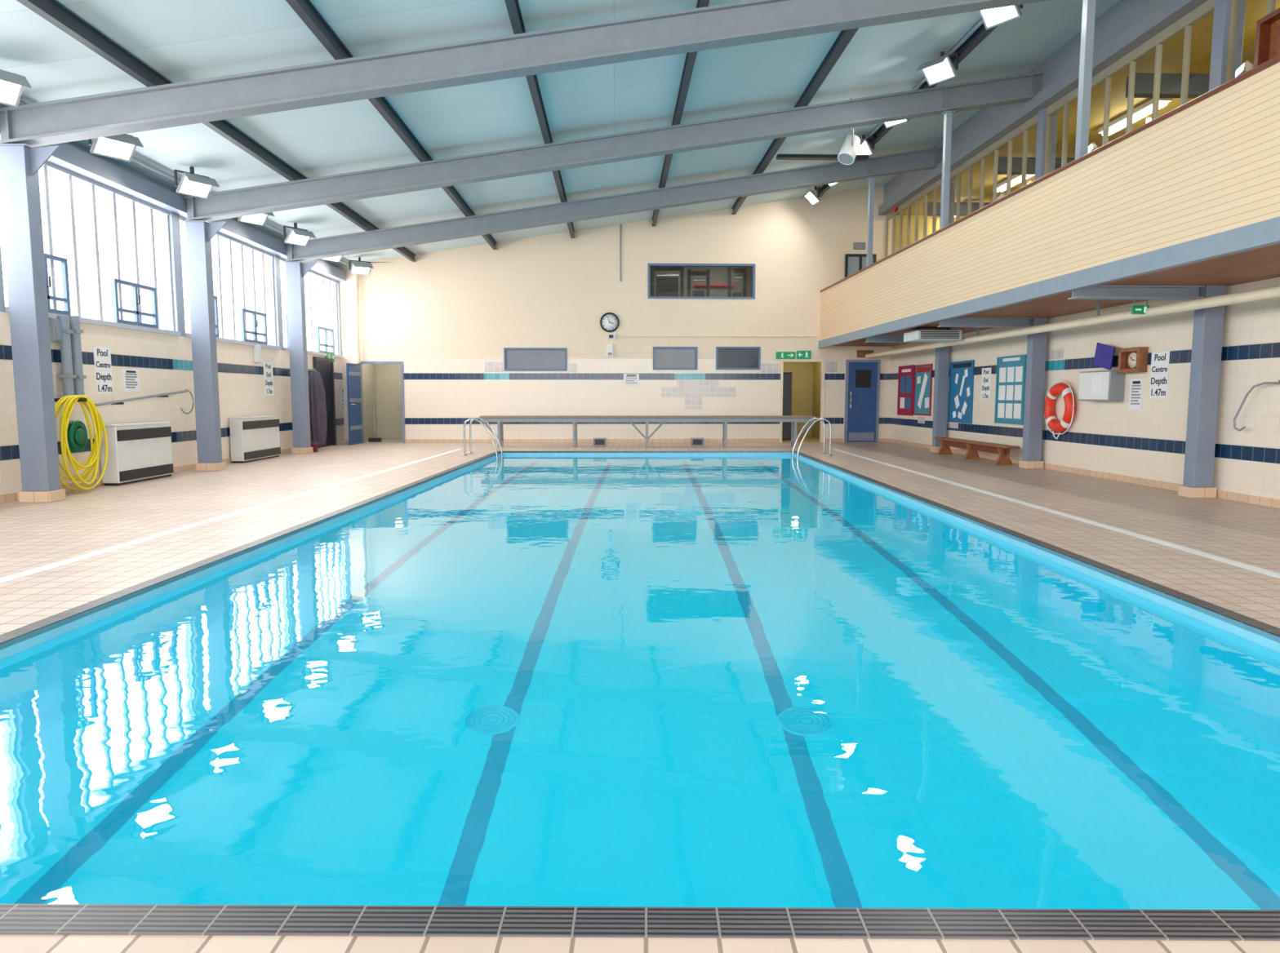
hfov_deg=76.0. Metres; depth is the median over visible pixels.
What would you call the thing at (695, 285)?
handrail
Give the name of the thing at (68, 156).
beam
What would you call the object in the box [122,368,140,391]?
notice
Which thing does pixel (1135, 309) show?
exit sign
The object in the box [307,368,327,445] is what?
cover
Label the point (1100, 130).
ceiling light
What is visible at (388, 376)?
wall
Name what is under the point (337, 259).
floodlight
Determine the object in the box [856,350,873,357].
wall sign
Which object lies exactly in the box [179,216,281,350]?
window
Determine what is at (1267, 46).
case
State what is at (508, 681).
pool water
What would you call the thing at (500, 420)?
bench
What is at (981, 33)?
roof beam
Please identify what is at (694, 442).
vent
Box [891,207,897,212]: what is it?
bell
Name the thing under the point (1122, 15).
wall
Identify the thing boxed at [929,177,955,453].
steel column
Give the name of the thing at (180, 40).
ceiling
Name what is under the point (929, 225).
wall
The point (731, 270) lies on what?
machine
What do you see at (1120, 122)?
ceiling light
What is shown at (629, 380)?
notice
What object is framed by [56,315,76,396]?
pipe
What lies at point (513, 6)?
roof beam
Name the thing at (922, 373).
notice board
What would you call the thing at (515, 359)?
window
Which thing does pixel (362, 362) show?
trim
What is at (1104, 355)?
folder
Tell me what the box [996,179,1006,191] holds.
ceiling light
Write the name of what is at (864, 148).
floodlight
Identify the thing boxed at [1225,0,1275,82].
window
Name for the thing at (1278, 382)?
handrail
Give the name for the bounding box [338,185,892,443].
wall
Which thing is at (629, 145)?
roof beam
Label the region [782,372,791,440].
tall cabinet
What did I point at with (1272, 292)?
ceiling pipe
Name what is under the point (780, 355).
exit sign
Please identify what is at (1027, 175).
ceiling light
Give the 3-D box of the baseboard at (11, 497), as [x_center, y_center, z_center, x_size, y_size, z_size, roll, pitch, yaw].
[-6.797,0.445,6.749,0.015,0.090,22.750,0,6,-2]
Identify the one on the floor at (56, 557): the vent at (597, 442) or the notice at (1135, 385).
the vent at (597, 442)
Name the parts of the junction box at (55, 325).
lid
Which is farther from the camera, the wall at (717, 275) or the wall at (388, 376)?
the wall at (717, 275)
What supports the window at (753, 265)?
in the wall at (450, 316)
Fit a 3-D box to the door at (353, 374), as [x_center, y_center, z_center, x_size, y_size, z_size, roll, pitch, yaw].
[-6.732,-1.722,19.456,0.122,1.890,0.890,0,6,-2]
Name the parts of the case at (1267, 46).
panel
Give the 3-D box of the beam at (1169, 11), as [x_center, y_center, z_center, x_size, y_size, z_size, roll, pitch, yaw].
[6.202,-5.633,11.787,0.380,0.200,16.180,0,6,-2]
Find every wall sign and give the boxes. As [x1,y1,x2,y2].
[93,346,113,394]
[262,361,274,395]
[853,242,865,249]
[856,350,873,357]
[980,368,991,400]
[1149,351,1169,399]
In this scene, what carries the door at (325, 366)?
in the wall at (164, 362)
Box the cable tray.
[776,154,868,160]
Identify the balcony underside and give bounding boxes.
[833,243,1279,346]
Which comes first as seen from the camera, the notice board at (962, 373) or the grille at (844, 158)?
the grille at (844, 158)
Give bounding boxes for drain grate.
[0,451,1279,941]
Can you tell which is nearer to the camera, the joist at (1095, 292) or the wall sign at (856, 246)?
the joist at (1095, 292)
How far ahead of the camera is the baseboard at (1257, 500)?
10.86 m
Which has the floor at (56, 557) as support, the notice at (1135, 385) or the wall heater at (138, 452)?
the wall heater at (138, 452)
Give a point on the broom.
(370, 440)
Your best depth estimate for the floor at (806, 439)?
21.28 m
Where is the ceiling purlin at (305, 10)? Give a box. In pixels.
[285,0,497,249]
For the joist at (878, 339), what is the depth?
16.57 m
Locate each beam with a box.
[0,0,1048,146]
[0,131,346,281]
[184,71,1044,221]
[284,146,942,262]
[878,0,1208,215]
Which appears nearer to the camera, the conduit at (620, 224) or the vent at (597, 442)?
the vent at (597, 442)
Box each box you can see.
[48,318,62,342]
[253,344,262,362]
[606,343,613,356]
[1078,370,1124,401]
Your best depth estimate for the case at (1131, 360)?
10.64 m
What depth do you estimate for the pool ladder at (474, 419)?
15.83 m
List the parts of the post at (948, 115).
cap plate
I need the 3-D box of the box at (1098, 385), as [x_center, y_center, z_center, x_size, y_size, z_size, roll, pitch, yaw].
[6.351,-1.250,11.303,0.215,0.412,0.732,0,6,-2]
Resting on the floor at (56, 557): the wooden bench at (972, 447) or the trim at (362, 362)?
the wooden bench at (972, 447)
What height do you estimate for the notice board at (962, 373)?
1.206 m
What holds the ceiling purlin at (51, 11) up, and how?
on the roof beam at (750, 21)
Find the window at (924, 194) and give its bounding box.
[884,178,941,257]
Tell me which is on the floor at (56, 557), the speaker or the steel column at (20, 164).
the steel column at (20, 164)
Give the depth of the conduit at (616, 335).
20.00 m
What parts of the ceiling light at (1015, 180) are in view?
casing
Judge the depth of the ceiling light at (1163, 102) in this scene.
11.95 m
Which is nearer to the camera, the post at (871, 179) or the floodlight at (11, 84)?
the floodlight at (11, 84)
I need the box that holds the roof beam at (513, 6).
[504,0,574,238]
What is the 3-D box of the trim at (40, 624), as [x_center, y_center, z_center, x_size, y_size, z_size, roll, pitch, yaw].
[0.086,0.241,9.410,6.240,0.034,15.200,0,6,0]
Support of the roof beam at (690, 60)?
attached to the ceiling
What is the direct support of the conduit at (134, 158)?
attached to the ceiling
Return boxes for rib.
[923,202,991,216]
[997,156,1075,174]
[1125,72,1209,97]
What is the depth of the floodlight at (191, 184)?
11.42 m
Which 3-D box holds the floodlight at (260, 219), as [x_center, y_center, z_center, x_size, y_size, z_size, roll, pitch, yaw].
[-6.237,-4.317,13.299,0.374,0.392,0.480,4,7,32]
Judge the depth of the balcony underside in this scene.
8.69 m
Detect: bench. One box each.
[479,415,814,448]
[933,437,1019,465]
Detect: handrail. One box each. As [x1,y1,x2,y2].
[693,284,733,286]
[1233,380,1279,431]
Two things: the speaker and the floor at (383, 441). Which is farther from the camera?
the floor at (383, 441)
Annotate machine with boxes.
[650,266,684,296]
[687,269,709,297]
[727,266,746,297]
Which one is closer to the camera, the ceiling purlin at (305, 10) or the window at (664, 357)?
the ceiling purlin at (305, 10)
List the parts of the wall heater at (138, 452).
panel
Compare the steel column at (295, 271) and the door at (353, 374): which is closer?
the steel column at (295, 271)
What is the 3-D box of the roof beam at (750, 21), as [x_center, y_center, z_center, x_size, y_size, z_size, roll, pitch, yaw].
[-0.165,-4.630,8.697,13.020,2.303,0.220,0,6,-2]
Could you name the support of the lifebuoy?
hanging from the wall at (1147, 442)
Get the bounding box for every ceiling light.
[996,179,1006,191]
[1010,174,1021,186]
[1026,174,1034,178]
[1097,126,1102,135]
[1108,113,1126,135]
[1132,98,1152,123]
[1159,97,1172,108]
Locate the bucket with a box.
[311,441,318,452]
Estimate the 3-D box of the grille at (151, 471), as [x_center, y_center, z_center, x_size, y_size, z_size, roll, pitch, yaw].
[-6.691,-0.059,11.151,0.025,0.130,1.260,0,6,-2]
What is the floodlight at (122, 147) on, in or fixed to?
attached to the ceiling
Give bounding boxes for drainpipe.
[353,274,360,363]
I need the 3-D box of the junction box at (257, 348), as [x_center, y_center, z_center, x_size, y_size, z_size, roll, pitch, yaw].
[-7.015,-2.257,15.045,0.090,0.316,0.146,0,6,-2]
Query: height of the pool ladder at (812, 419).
1.721 m
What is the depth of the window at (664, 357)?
20.10 m
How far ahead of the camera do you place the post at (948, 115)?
12.56 m
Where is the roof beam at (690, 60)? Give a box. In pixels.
[652,0,709,226]
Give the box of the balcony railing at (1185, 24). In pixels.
[1044,0,1214,175]
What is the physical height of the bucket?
0.220 m
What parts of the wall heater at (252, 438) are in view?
panel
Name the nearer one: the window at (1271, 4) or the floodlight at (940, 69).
the window at (1271, 4)
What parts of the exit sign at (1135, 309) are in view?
panel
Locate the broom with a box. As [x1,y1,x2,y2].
[368,382,381,442]
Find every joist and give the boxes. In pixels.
[865,335,937,342]
[937,317,1032,327]
[1067,285,1204,300]
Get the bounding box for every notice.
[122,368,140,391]
[340,387,343,413]
[623,373,639,386]
[1128,378,1143,408]
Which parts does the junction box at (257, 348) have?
lid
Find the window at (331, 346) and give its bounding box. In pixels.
[280,257,342,358]
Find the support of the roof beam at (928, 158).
on the steel column at (295, 271)
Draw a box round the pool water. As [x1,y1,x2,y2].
[0,455,1279,910]
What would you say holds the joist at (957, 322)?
attached to the balcony underside
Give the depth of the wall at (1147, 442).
10.48 m
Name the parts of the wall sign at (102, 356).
panel, panel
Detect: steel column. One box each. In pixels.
[0,143,66,502]
[182,220,227,471]
[283,261,316,453]
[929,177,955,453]
[1018,108,1057,468]
[1177,0,1245,498]
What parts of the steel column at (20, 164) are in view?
cap plate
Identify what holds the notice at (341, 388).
attached to the wall at (164, 362)
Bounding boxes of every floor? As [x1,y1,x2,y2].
[0,442,1279,952]
[364,439,402,443]
[782,437,819,442]
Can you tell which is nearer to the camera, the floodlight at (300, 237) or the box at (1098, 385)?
the box at (1098, 385)
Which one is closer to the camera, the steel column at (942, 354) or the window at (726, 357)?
the steel column at (942, 354)
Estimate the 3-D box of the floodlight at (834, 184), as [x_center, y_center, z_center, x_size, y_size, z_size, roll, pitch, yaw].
[3.940,-6.263,16.984,0.374,0.392,0.480,-2,6,-19]
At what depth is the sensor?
19.89 m
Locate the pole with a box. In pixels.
[94,389,194,414]
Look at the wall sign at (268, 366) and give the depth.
15.59 m
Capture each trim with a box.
[0,451,1279,649]
[357,361,404,443]
[779,359,825,442]
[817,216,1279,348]
[820,54,1279,292]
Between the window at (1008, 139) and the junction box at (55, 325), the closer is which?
the junction box at (55, 325)
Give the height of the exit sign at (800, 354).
0.197 m
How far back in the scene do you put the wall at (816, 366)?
22.38 m
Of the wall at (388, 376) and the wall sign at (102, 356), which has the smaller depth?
the wall sign at (102, 356)
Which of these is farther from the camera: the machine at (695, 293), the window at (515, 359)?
the machine at (695, 293)
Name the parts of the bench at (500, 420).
rail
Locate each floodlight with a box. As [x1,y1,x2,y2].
[0,69,31,107]
[88,133,143,162]
[173,166,219,199]
[237,212,275,226]
[283,222,315,246]
[320,254,348,262]
[348,257,373,275]
[799,186,820,205]
[828,182,840,186]
[856,134,875,155]
[883,119,909,128]
[915,51,958,86]
[971,4,1022,29]
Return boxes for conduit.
[18,100,351,266]
[616,335,817,337]
[619,223,621,281]
[816,18,983,191]
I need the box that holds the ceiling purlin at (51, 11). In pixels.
[16,0,416,262]
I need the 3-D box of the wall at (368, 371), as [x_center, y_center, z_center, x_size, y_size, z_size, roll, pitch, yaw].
[-6.987,-2.061,20.907,0.001,2.300,1.780,0,6,-2]
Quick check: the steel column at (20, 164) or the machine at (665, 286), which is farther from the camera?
the machine at (665, 286)
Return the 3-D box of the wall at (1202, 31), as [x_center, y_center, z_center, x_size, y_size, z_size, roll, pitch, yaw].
[7.889,-5.123,7.626,2.740,0.001,24.700,0,6,-2]
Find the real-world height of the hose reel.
0.652 m
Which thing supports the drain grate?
attached to the pool edge
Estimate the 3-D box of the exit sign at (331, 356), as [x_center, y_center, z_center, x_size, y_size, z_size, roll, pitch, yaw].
[-7.158,-2.760,18.934,0.042,0.186,0.541,0,6,-2]
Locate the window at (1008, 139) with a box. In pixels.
[948,114,1037,224]
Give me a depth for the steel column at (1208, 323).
9.14 m
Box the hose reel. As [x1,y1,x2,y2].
[54,398,88,452]
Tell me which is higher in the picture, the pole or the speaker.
the speaker
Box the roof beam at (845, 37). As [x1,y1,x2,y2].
[731,27,858,214]
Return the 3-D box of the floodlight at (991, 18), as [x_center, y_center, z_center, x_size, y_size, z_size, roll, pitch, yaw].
[4.170,-5.532,9.564,0.374,0.392,0.480,-4,7,-36]
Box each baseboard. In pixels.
[0,448,291,503]
[345,438,888,443]
[888,438,1279,508]
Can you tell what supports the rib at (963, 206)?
attached to the wall at (1202, 31)
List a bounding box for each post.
[866,176,876,266]
[940,110,955,228]
[1075,0,1095,159]
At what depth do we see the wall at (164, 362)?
12.25 m
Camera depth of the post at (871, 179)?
16.28 m
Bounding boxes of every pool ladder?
[462,417,502,459]
[791,417,832,459]
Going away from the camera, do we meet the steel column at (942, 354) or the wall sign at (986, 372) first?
the wall sign at (986, 372)
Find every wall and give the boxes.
[0,106,344,495]
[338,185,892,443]
[361,364,377,441]
[375,364,402,439]
[649,266,752,297]
[782,362,813,437]
[811,362,821,438]
[819,62,1279,340]
[883,0,1165,203]
[888,276,1279,499]
[894,215,964,252]
[897,0,1279,215]
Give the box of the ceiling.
[0,0,1119,266]
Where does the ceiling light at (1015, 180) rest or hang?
attached to the wall at (1202, 31)
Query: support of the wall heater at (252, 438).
on the floor at (56, 557)
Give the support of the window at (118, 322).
in the wall at (164, 362)
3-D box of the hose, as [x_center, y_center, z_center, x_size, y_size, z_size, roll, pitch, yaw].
[-6.657,-0.399,9.750,0.177,1.138,0.958,0,6,-2]
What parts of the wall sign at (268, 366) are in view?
panel, panel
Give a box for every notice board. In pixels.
[897,364,915,416]
[913,364,933,416]
[947,360,974,423]
[994,354,1026,425]
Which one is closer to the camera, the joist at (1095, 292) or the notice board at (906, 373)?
the joist at (1095, 292)
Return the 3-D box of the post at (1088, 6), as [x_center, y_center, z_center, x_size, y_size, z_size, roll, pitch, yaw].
[4.818,-4.331,8.867,0.150,1.740,0.140,0,6,-2]
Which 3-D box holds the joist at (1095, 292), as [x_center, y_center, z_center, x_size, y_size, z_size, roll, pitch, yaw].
[5.517,-2.047,9.124,1.430,0.135,0.180,0,6,-2]
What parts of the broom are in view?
handle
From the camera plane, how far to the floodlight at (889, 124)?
13.31 m
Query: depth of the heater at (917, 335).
14.40 m
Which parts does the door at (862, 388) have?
handle, kick plate, pane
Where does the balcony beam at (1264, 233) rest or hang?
attached to the wall at (1211, 166)
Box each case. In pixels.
[1117,346,1148,373]
[1253,7,1279,67]
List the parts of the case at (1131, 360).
panel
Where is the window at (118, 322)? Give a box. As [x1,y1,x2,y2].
[4,160,181,336]
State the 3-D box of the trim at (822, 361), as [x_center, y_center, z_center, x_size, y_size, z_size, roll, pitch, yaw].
[4.002,-1.870,20.294,1.090,2.040,0.140,0,6,-2]
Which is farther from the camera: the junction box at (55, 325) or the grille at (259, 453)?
the grille at (259, 453)
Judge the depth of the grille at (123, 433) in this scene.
11.04 m
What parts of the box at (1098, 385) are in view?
door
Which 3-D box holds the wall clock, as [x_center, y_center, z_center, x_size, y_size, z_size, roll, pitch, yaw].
[-0.736,-3.742,19.889,0.470,0.470,0.050,0,6,-2]
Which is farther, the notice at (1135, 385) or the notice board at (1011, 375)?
the notice board at (1011, 375)
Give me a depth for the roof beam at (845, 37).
11.61 m
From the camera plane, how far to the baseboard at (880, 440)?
20.16 m
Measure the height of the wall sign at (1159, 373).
0.581 m
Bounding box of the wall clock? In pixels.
[600,312,619,332]
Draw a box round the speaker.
[837,97,860,164]
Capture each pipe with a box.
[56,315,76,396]
[68,315,86,395]
[865,285,1279,358]
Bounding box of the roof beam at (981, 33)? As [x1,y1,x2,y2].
[817,23,998,196]
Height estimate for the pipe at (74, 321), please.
0.996 m
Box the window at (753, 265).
[648,263,755,298]
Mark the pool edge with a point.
(20, 646)
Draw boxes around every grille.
[116,426,171,441]
[119,463,173,481]
[242,419,279,430]
[244,447,280,460]
[838,153,853,164]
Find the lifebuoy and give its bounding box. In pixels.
[1044,381,1075,439]
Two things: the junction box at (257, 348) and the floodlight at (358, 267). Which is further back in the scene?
the floodlight at (358, 267)
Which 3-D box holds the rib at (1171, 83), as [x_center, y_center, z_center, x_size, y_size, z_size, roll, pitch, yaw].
[7.787,-5.170,10.860,2.650,0.260,0.150,0,6,-2]
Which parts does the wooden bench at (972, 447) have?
leg, leg, seat, leg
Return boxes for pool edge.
[0,451,1279,660]
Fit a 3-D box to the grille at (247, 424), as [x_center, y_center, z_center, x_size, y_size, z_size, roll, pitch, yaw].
[-6.802,-0.942,14.755,0.025,0.140,1.510,0,6,-2]
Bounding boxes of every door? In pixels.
[312,356,336,448]
[346,363,362,444]
[844,253,876,277]
[844,360,880,442]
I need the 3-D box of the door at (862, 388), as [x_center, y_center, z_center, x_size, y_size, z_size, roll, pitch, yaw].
[5.489,-1.859,20.232,0.840,2.030,0.108,0,6,-2]
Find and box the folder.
[1093,342,1115,370]
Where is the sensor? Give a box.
[606,333,615,339]
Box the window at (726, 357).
[715,346,760,369]
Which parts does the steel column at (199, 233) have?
cap plate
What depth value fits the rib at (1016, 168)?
14.54 m
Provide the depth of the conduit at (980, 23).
11.19 m
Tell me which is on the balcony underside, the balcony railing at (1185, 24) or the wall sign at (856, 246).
the balcony railing at (1185, 24)
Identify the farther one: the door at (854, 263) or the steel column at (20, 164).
the door at (854, 263)
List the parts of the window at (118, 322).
handle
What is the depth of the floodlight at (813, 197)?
18.59 m
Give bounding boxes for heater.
[100,422,173,485]
[228,415,280,463]
[903,328,961,342]
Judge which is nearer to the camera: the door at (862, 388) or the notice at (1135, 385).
the notice at (1135, 385)
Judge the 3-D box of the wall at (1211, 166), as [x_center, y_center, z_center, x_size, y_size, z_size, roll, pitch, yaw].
[4.811,-2.700,7.770,0.060,1.170,24.697,0,6,-2]
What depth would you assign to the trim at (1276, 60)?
8.32 m
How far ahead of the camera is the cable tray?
14.83 m
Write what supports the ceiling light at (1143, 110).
attached to the wall at (1202, 31)
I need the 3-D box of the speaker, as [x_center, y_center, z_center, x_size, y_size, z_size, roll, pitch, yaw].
[3.279,-5.410,12.827,0.405,1.017,0.268,-5,8,-44]
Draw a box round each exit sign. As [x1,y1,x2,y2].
[324,352,334,361]
[776,351,795,359]
[796,351,811,359]
[1131,299,1149,314]
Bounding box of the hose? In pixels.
[54,395,108,490]
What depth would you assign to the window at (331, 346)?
18.42 m
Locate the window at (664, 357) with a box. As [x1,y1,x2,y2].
[653,346,697,369]
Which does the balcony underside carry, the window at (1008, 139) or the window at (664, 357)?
the window at (1008, 139)
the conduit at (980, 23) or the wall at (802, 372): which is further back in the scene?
the wall at (802, 372)
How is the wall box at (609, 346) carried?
attached to the wall at (450, 316)
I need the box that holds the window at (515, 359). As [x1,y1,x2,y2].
[503,347,567,371]
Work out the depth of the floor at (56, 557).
6.77 m
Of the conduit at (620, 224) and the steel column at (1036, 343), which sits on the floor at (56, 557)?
the steel column at (1036, 343)
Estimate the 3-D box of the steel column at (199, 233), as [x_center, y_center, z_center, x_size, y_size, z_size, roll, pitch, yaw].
[-6.520,-1.973,12.526,0.610,3.769,0.260,0,6,-2]

